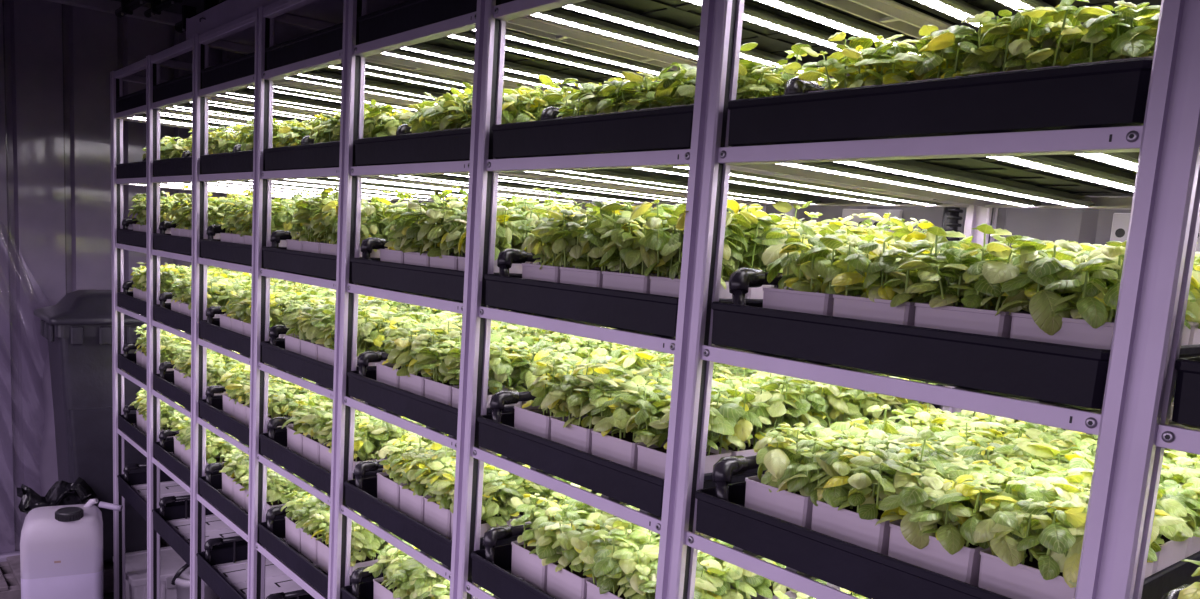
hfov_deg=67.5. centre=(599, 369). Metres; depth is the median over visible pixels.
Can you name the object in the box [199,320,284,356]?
tray
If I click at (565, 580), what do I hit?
pot
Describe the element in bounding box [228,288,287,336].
pot
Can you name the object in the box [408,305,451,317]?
potted plant
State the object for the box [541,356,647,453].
pot
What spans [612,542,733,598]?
pot
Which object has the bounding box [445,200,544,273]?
pot
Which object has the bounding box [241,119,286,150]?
plant
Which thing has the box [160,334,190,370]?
pot
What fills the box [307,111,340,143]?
plant
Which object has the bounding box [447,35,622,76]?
diffuser
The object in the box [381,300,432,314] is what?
potted plant
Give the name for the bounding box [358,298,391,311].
potted plant
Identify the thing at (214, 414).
tray
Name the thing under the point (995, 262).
pot
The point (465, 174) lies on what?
light
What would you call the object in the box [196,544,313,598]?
tray
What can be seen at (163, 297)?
pipe
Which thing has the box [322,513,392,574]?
potted plant
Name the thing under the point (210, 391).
pipe
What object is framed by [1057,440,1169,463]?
pot
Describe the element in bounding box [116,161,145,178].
tray
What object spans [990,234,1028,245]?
pot
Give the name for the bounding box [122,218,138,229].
pipe
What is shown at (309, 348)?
potted plant
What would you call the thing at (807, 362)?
light
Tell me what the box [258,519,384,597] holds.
tray
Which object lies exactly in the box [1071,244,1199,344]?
pot
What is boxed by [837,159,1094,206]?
light
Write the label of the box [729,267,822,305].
pipe
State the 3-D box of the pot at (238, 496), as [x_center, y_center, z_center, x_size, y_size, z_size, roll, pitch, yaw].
[-1.099,0.341,2.859,0.184,0.175,0.183,-3,10,-40]
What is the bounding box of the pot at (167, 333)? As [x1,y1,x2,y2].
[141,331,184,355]
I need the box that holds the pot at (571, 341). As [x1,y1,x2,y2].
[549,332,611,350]
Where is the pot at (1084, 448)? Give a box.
[1008,434,1096,469]
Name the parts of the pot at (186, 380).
pot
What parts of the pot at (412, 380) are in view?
pot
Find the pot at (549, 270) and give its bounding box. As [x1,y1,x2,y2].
[521,204,600,282]
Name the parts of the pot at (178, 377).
pot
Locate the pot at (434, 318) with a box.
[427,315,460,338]
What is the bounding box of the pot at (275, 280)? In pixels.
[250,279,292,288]
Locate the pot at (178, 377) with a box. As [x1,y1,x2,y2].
[169,345,190,389]
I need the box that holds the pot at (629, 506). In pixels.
[598,505,657,541]
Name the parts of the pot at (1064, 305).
pot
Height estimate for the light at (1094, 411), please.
0.017 m
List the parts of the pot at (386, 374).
pot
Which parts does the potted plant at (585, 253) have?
pot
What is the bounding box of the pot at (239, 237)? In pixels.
[224,199,251,243]
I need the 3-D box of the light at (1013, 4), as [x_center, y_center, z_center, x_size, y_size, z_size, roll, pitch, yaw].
[0.561,-0.523,1.247,0.708,0.017,0.034,-3,10,-40]
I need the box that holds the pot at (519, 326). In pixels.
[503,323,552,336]
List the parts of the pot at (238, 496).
pot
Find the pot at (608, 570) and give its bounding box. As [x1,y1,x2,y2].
[567,518,659,598]
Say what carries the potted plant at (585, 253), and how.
in the tray at (652, 314)
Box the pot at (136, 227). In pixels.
[128,198,145,230]
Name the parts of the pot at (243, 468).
pot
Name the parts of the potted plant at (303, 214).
pot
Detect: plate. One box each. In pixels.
[842,209,902,232]
[1110,213,1199,251]
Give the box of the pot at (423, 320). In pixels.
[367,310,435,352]
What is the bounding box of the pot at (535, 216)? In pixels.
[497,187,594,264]
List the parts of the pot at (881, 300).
pot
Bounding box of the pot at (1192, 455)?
[1164,452,1199,465]
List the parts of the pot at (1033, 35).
pot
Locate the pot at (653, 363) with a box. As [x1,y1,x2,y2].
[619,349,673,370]
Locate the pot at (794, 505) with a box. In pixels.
[745,422,870,528]
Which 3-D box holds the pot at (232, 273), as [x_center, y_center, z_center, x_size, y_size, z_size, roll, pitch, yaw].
[-1.346,-0.258,3.265,0.176,0.181,0.185,-3,10,-40]
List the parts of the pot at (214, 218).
pot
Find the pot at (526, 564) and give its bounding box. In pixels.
[510,492,595,592]
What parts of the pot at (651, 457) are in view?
pot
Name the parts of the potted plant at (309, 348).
pot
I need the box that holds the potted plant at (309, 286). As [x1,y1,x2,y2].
[301,284,322,290]
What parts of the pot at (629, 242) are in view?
pot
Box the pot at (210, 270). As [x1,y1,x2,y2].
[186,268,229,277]
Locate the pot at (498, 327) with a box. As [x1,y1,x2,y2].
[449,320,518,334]
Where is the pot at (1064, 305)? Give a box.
[995,237,1126,349]
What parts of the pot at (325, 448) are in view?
pot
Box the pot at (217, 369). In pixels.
[206,354,243,394]
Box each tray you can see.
[116,89,212,122]
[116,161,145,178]
[117,229,165,247]
[117,292,170,315]
[117,470,189,520]
[118,354,173,383]
[118,414,178,449]
[152,504,247,565]
[153,73,306,119]
[153,156,191,176]
[153,233,219,255]
[153,304,219,333]
[153,373,222,410]
[153,440,221,485]
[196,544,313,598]
[198,474,285,532]
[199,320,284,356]
[199,398,288,445]
[200,150,252,173]
[200,239,286,265]
[201,52,393,111]
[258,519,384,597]
[259,431,387,494]
[261,341,376,388]
[262,247,379,279]
[264,141,339,170]
[265,22,463,94]
[341,581,373,598]
[344,477,521,567]
[347,370,517,436]
[351,257,521,301]
[354,127,470,165]
[357,0,695,82]
[471,544,555,598]
[477,413,767,516]
[484,274,762,338]
[492,104,813,194]
[501,0,960,68]
[695,481,1199,598]
[711,301,1199,409]
[728,58,1152,195]
[901,0,1161,31]
[1172,357,1199,428]
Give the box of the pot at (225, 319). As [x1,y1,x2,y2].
[217,279,251,330]
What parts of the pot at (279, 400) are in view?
pot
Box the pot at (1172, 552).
[1082,465,1199,574]
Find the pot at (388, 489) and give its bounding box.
[375,427,449,510]
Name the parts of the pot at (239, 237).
pot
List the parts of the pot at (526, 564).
pot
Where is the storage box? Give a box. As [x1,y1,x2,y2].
[113,546,185,598]
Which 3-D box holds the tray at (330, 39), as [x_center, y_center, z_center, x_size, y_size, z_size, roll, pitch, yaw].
[-0.446,-0.791,2.414,0.728,0.062,0.498,-3,10,-40]
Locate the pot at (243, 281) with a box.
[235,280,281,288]
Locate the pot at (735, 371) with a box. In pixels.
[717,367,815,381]
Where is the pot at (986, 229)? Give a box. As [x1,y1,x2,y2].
[960,224,1079,306]
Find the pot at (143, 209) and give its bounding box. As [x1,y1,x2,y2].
[136,196,173,221]
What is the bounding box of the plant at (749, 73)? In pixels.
[660,42,805,104]
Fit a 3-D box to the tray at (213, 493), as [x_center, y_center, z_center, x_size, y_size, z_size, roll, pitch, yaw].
[-0.886,0.406,3.004,0.728,0.062,0.498,-3,10,-40]
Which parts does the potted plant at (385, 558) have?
pot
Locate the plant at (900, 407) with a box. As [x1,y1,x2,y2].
[866,374,936,422]
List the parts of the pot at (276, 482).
pot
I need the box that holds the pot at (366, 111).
[333,108,396,137]
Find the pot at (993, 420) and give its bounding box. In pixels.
[972,413,1043,425]
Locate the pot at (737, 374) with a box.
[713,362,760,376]
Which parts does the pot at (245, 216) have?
pot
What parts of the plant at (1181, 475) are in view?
pot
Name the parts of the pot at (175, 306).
pot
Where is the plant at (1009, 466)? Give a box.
[947,455,1083,486]
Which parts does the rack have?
post, shelf rail, shelf rail, shelf rail, shelf rail, shelf rail, shelf rail, post, shelf rail, shelf rail, shelf rail, shelf rail, shelf rail, shelf rail, rail, post, rail, rail, shelf rail, shelf rail, shelf rail, shelf rail, shelf rail, shelf rail, rail, post, rail, shelf rail, shelf rail, shelf rail, shelf rail, shelf rail, shelf rail, rail, post, rail, rail, shelf rail, shelf rail, shelf rail, shelf rail, shelf rail, rail, rail, post, rail, shelf rail, shelf rail, rail, shelf rail, shelf rail, shelf rail, rail, rail, rail, post, rail, rail, post, shelf rail, rail, rail, rail, shelf rail, shelf rail, post, rail, post, shelf rail, rail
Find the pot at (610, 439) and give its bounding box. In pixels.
[579,374,667,469]
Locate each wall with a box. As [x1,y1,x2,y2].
[0,0,247,553]
[272,74,1132,434]
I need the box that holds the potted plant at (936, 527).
[874,462,1029,586]
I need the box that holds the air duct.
[186,0,407,46]
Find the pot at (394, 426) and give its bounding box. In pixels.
[376,417,422,447]
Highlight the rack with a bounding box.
[110,0,1199,598]
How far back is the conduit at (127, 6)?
4.00 m
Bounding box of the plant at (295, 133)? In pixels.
[273,121,317,147]
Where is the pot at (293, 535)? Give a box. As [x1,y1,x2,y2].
[279,484,326,551]
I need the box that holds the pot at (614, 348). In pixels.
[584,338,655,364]
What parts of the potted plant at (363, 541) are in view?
pot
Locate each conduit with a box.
[115,0,152,17]
[144,0,181,17]
[174,0,225,32]
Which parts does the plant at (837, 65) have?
pot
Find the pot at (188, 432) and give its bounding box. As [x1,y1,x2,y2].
[184,420,228,449]
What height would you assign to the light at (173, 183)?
0.017 m
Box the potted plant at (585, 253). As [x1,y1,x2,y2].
[531,201,652,287]
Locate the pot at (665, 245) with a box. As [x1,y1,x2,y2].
[628,198,750,298]
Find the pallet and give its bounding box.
[0,536,169,598]
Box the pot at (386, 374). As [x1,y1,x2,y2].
[376,316,448,387]
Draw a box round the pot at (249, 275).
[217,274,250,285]
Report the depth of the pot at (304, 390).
2.68 m
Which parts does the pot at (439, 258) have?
pot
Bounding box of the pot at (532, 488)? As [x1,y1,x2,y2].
[497,465,572,522]
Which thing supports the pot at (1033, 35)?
in the tray at (1108, 93)
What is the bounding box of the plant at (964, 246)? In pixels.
[884,241,983,303]
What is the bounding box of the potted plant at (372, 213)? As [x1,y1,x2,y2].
[322,196,392,257]
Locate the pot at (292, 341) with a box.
[278,296,332,353]
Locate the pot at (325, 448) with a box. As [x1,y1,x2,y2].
[307,408,373,471]
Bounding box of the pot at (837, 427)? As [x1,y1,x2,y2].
[799,404,903,476]
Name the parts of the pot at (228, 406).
pot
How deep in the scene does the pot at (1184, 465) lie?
1.25 m
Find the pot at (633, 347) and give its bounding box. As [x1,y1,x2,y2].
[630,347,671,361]
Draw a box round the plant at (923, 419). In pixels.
[888,403,981,436]
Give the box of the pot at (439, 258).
[411,194,511,269]
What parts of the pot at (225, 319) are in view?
pot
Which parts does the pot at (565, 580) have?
pot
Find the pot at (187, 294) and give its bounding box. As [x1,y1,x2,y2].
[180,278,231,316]
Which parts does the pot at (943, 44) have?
pot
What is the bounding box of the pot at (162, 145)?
[160,139,184,158]
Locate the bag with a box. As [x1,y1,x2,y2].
[17,477,96,513]
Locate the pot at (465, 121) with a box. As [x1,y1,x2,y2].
[443,82,518,128]
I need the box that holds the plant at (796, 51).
[759,43,838,96]
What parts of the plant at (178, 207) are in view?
pot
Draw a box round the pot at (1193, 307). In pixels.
[1093,243,1199,344]
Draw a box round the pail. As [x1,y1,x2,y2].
[171,563,219,598]
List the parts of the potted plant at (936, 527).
pot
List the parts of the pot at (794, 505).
pot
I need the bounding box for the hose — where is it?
[923,207,963,408]
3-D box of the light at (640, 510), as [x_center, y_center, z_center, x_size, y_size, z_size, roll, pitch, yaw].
[0.334,0.203,1.557,0.708,0.017,0.034,-3,10,-40]
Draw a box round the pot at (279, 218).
[247,197,301,246]
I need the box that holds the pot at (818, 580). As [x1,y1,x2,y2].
[807,579,839,597]
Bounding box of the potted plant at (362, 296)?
[328,289,369,301]
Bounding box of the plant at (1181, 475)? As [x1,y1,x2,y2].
[1159,457,1199,557]
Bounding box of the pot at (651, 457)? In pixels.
[620,382,744,478]
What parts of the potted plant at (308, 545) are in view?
pot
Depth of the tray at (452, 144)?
1.78 m
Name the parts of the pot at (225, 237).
pot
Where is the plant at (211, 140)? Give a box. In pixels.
[208,127,233,154]
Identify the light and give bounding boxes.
[129,117,234,131]
[133,114,230,129]
[133,184,288,197]
[140,184,304,197]
[160,111,253,124]
[160,113,238,124]
[160,184,307,197]
[167,106,279,123]
[173,103,309,122]
[173,183,314,195]
[182,182,362,198]
[191,102,321,120]
[208,182,392,199]
[208,183,366,197]
[209,100,319,117]
[216,93,340,113]
[218,181,413,199]
[227,89,340,110]
[231,180,430,199]
[248,86,415,112]
[249,180,430,197]
[273,84,416,110]
[274,181,461,199]
[286,75,438,104]
[286,179,498,199]
[297,70,443,98]
[303,178,510,199]
[328,63,507,94]
[333,178,560,200]
[362,178,572,201]
[365,62,571,102]
[365,402,382,409]
[381,48,579,91]
[381,176,619,201]
[383,409,402,416]
[390,290,431,297]
[400,43,606,86]
[402,174,645,201]
[426,426,445,434]
[447,30,681,81]
[447,173,685,202]
[468,173,686,199]
[473,29,674,74]
[501,455,525,464]
[528,171,787,203]
[530,467,553,476]
[531,8,793,74]
[540,316,602,326]
[559,168,821,203]
[563,0,832,79]
[601,494,627,505]
[615,329,655,335]
[634,167,900,204]
[639,509,660,519]
[677,166,942,204]
[683,0,871,52]
[733,546,763,558]
[753,353,806,362]
[755,0,916,53]
[779,162,1040,205]
[785,566,817,579]
[807,362,877,374]
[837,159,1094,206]
[913,0,999,27]
[955,387,1026,399]
[989,155,1135,191]
[994,0,1083,26]
[1037,397,1174,413]
[1075,152,1138,171]
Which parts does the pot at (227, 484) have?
pot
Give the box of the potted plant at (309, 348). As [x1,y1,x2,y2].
[282,300,364,359]
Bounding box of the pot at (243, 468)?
[236,460,273,511]
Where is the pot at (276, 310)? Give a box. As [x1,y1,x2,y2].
[249,292,306,337]
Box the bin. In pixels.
[34,290,160,561]
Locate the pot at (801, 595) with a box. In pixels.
[796,592,812,598]
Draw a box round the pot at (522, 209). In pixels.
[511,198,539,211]
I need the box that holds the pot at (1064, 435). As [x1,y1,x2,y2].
[969,427,1080,459]
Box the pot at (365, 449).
[326,416,404,472]
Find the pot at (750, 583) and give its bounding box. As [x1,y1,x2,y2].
[699,538,772,598]
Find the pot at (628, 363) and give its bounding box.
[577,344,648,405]
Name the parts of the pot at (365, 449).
pot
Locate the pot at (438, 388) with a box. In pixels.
[412,335,461,405]
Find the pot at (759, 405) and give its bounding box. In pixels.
[711,373,809,456]
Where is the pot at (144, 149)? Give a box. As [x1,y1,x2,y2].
[142,136,178,159]
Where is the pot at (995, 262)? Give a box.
[897,226,1051,337]
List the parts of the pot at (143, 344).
pot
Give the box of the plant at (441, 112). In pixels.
[422,85,472,131]
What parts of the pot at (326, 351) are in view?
pot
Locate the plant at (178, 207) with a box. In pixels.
[171,184,210,236]
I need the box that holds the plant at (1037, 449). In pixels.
[953,441,1094,473]
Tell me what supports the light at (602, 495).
attached to the tray at (641, 490)
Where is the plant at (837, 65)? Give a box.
[798,32,914,91]
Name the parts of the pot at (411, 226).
pot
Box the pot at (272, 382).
[233,377,297,426]
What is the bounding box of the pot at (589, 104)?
[542,81,632,117]
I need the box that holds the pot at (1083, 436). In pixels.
[1080,434,1189,458]
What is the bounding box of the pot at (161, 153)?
[160,141,167,159]
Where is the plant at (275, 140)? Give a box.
[272,117,309,147]
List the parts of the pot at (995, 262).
pot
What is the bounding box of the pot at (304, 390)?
[294,381,328,403]
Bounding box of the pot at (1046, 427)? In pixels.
[1018,422,1096,440]
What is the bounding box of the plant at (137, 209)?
[132,193,169,231]
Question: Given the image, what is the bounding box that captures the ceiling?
[114,0,223,13]
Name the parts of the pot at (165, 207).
pot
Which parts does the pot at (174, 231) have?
pot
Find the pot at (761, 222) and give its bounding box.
[722,203,817,298]
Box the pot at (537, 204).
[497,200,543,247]
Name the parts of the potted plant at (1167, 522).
pot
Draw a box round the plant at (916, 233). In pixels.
[857,218,947,242]
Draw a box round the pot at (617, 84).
[580,77,659,113]
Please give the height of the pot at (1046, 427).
0.136 m
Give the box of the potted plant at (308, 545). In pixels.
[291,492,329,563]
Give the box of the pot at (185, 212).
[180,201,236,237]
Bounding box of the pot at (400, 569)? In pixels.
[385,549,442,598]
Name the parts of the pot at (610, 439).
pot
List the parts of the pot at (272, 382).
pot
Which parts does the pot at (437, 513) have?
pot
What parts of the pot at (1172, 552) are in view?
pot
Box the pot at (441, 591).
[431,587,491,598]
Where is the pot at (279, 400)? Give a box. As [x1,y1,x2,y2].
[244,382,303,426]
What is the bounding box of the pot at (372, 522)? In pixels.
[372,522,402,547]
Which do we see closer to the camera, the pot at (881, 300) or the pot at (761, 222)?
the pot at (881, 300)
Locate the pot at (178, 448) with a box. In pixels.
[169,412,190,461]
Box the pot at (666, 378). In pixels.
[638,357,752,396]
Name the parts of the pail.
lid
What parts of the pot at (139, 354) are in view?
pot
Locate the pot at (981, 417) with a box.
[930,409,1014,430]
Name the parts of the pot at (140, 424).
pot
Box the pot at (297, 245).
[281,195,326,250]
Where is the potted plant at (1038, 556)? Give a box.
[973,470,1156,598]
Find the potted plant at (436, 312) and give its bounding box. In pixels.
[435,311,462,319]
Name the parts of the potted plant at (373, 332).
pot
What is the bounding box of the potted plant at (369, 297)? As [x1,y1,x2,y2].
[362,296,398,307]
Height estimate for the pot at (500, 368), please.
0.184 m
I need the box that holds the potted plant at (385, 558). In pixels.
[363,538,432,598]
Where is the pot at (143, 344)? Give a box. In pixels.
[134,331,165,368]
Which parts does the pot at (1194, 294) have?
pot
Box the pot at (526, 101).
[470,75,577,123]
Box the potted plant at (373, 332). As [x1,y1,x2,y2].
[322,306,401,365]
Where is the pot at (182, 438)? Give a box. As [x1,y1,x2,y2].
[174,418,190,468]
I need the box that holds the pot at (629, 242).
[598,202,681,293]
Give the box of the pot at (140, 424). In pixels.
[130,388,146,431]
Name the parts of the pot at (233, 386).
pot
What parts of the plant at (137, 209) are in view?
pot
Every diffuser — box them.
[173,106,282,121]
[286,179,458,196]
[303,179,464,195]
[329,66,462,91]
[365,65,463,85]
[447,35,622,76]
[531,13,697,59]
[996,0,1032,11]
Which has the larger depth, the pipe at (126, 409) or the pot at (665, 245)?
the pipe at (126, 409)
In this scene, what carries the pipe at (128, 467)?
on the tray at (134, 491)
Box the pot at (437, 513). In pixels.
[412,443,496,538]
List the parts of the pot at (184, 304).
pot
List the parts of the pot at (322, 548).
pot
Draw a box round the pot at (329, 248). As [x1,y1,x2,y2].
[309,187,364,254]
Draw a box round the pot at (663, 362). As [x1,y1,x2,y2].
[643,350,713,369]
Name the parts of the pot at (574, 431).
pot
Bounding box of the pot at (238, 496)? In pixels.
[219,451,270,508]
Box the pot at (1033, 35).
[947,0,1120,75]
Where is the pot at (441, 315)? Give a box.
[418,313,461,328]
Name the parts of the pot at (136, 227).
pot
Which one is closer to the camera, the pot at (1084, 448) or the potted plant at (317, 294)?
the pot at (1084, 448)
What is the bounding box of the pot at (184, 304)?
[170,276,218,315]
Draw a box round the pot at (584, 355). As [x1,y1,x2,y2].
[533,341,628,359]
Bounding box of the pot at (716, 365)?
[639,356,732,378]
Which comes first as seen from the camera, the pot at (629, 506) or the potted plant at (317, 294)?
the pot at (629, 506)
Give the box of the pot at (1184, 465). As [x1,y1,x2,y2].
[1162,452,1199,483]
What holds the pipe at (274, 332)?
on the tray at (322, 373)
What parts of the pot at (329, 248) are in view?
pot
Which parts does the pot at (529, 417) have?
pot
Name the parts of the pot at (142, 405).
pot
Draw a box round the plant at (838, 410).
[783,375,867,438]
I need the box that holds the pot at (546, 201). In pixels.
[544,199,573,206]
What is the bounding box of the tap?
[84,499,122,510]
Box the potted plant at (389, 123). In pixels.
[363,99,419,138]
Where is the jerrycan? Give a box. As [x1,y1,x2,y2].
[20,499,122,598]
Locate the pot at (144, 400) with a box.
[141,399,181,420]
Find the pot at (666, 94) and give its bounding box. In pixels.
[622,62,695,109]
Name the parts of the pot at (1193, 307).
pot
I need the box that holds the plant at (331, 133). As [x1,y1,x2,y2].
[311,112,340,141]
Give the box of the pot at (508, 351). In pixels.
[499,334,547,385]
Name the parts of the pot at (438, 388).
pot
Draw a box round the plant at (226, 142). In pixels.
[210,124,248,153]
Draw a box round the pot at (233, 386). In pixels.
[220,373,275,424]
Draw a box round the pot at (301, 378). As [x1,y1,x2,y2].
[279,378,310,390]
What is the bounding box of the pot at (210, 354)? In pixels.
[178,348,232,382]
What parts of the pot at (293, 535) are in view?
pot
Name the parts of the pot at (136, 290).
pot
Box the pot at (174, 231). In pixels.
[166,193,186,235]
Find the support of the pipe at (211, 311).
on the tray at (235, 341)
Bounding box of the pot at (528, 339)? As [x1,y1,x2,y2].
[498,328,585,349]
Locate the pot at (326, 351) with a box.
[310,306,372,365]
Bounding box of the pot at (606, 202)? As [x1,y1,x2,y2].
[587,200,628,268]
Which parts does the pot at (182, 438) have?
pot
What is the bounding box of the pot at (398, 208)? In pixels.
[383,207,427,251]
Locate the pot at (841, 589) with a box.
[840,587,868,598]
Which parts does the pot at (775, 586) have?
pot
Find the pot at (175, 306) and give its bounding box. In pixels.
[168,275,190,312]
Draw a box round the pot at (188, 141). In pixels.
[183,129,191,156]
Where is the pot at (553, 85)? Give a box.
[533,83,588,112]
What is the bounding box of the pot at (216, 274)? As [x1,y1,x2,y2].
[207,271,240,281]
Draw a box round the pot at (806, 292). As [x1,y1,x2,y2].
[762,229,886,315]
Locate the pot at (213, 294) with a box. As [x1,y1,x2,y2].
[186,279,240,317]
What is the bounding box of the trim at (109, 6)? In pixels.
[45,0,181,25]
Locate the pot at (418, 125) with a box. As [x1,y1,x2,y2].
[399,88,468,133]
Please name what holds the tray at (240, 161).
on the rack
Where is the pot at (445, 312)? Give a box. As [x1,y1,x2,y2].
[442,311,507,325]
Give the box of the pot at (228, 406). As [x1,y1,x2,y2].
[220,361,270,417]
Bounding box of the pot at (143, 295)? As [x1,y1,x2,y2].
[131,269,146,301]
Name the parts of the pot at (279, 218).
pot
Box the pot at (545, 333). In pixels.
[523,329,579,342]
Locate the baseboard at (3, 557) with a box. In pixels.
[0,551,19,561]
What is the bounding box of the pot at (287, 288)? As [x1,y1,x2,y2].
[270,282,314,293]
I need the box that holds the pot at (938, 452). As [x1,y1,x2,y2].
[857,432,982,490]
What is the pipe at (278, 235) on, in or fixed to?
on the tray at (319, 265)
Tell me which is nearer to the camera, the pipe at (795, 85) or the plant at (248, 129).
the pipe at (795, 85)
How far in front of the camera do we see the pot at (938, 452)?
1.18 m
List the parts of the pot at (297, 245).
pot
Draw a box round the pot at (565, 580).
[536,505,632,598]
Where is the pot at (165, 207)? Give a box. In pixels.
[160,196,184,233]
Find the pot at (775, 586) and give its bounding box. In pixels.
[740,558,798,598]
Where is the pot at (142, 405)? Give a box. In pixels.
[137,392,168,433]
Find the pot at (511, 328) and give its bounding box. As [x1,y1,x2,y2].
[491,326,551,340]
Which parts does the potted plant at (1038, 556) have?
pot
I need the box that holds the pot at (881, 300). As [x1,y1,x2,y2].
[820,235,963,325]
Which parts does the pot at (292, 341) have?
pot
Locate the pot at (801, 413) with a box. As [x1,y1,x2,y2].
[742,371,842,439]
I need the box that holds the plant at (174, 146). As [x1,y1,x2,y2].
[162,134,191,158]
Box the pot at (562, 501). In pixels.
[554,481,601,512]
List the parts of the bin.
lid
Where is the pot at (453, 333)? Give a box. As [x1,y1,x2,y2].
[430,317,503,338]
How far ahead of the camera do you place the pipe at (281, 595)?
2.60 m
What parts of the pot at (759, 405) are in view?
pot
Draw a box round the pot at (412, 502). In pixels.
[388,435,455,523]
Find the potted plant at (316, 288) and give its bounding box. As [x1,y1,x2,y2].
[291,286,335,295]
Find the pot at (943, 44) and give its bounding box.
[854,25,1014,84]
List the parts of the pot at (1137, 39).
pot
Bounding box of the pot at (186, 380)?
[173,347,218,393]
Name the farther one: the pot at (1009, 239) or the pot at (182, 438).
the pot at (182, 438)
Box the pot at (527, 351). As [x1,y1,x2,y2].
[498,335,575,404]
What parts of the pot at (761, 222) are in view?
pot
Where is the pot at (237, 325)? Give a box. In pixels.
[228,290,249,334]
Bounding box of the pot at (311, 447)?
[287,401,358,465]
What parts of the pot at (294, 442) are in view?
pot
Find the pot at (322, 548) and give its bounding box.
[302,508,357,573]
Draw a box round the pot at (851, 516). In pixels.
[777,427,951,555]
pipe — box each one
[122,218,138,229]
[122,281,133,294]
[123,343,141,358]
[123,404,139,420]
[123,463,146,481]
[159,221,178,233]
[159,292,176,307]
[159,362,175,379]
[159,430,178,448]
[159,495,189,518]
[182,150,191,156]
[204,536,243,562]
[205,385,225,405]
[205,462,224,484]
[206,225,232,239]
[206,306,225,323]
[232,144,241,151]
[266,506,288,532]
[266,589,308,598]
[267,417,293,440]
[269,325,289,345]
[270,230,323,247]
[300,136,314,144]
[350,566,385,598]
[354,460,383,489]
[357,351,388,376]
[361,237,460,258]
[396,124,411,134]
[483,522,531,563]
[490,390,535,422]
[497,248,552,276]
[540,106,576,119]
[712,447,821,500]
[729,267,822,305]
[784,76,824,94]
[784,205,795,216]
[1162,580,1199,598]
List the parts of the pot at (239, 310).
pot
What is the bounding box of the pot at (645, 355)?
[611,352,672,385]
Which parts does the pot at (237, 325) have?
pot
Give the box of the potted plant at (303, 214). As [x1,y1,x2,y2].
[291,190,338,252]
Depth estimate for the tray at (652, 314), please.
1.39 m
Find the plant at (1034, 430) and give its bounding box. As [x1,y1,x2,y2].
[943,416,1064,457]
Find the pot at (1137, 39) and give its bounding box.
[1060,0,1160,65]
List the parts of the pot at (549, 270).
pot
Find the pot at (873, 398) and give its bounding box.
[831,376,907,424]
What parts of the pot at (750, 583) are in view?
pot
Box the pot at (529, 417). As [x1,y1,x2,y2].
[514,349,607,439]
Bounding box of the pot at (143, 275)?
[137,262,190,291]
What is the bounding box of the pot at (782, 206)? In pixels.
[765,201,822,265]
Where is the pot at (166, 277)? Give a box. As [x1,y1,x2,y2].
[145,266,190,302]
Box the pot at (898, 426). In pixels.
[852,420,935,448]
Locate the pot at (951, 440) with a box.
[888,414,1053,465]
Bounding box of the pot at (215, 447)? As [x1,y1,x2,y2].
[206,432,241,465]
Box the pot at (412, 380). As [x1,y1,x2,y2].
[381,323,461,396]
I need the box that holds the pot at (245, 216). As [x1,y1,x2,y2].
[235,192,296,244]
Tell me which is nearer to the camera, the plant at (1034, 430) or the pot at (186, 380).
the plant at (1034, 430)
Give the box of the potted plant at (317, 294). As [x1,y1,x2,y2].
[287,290,333,303]
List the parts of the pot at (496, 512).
pot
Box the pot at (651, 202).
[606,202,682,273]
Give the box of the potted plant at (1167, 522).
[1003,466,1188,578]
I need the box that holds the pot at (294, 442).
[282,392,332,456]
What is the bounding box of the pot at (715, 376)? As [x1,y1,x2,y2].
[712,367,757,392]
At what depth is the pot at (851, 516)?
1.10 m
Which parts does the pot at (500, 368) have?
pot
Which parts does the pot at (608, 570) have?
pot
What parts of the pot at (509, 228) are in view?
pot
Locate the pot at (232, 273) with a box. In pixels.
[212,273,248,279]
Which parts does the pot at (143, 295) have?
pot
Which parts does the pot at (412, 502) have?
pot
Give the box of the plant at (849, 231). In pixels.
[842,229,934,280]
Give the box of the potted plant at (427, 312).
[399,306,449,320]
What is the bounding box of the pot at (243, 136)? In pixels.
[236,126,252,150]
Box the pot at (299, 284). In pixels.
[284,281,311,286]
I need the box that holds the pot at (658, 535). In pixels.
[632,526,713,552]
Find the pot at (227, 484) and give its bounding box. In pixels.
[221,446,246,499]
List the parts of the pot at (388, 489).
pot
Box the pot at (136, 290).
[130,265,162,298]
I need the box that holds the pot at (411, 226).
[388,192,464,266]
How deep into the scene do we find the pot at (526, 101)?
1.72 m
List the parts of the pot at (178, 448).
pot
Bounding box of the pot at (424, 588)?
[409,564,485,598]
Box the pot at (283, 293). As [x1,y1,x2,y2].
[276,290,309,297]
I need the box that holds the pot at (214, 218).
[190,197,234,239]
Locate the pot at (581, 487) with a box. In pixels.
[556,477,597,504]
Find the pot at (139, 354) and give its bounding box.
[134,324,165,367]
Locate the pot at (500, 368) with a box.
[440,333,529,407]
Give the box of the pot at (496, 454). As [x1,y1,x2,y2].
[484,454,528,480]
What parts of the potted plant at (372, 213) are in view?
pot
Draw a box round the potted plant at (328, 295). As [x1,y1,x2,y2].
[318,288,358,300]
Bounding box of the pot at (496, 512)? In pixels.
[428,463,529,539]
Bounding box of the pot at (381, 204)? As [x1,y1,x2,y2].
[377,198,419,215]
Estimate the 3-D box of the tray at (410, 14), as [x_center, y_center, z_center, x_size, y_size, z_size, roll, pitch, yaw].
[-0.093,-0.710,2.001,0.728,0.062,0.498,-3,10,-40]
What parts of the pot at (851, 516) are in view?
pot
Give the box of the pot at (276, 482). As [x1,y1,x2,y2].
[243,466,305,512]
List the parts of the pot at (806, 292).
pot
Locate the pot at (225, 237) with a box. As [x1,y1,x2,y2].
[216,193,252,242]
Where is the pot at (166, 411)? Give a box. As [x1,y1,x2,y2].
[160,402,183,436]
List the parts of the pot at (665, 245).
pot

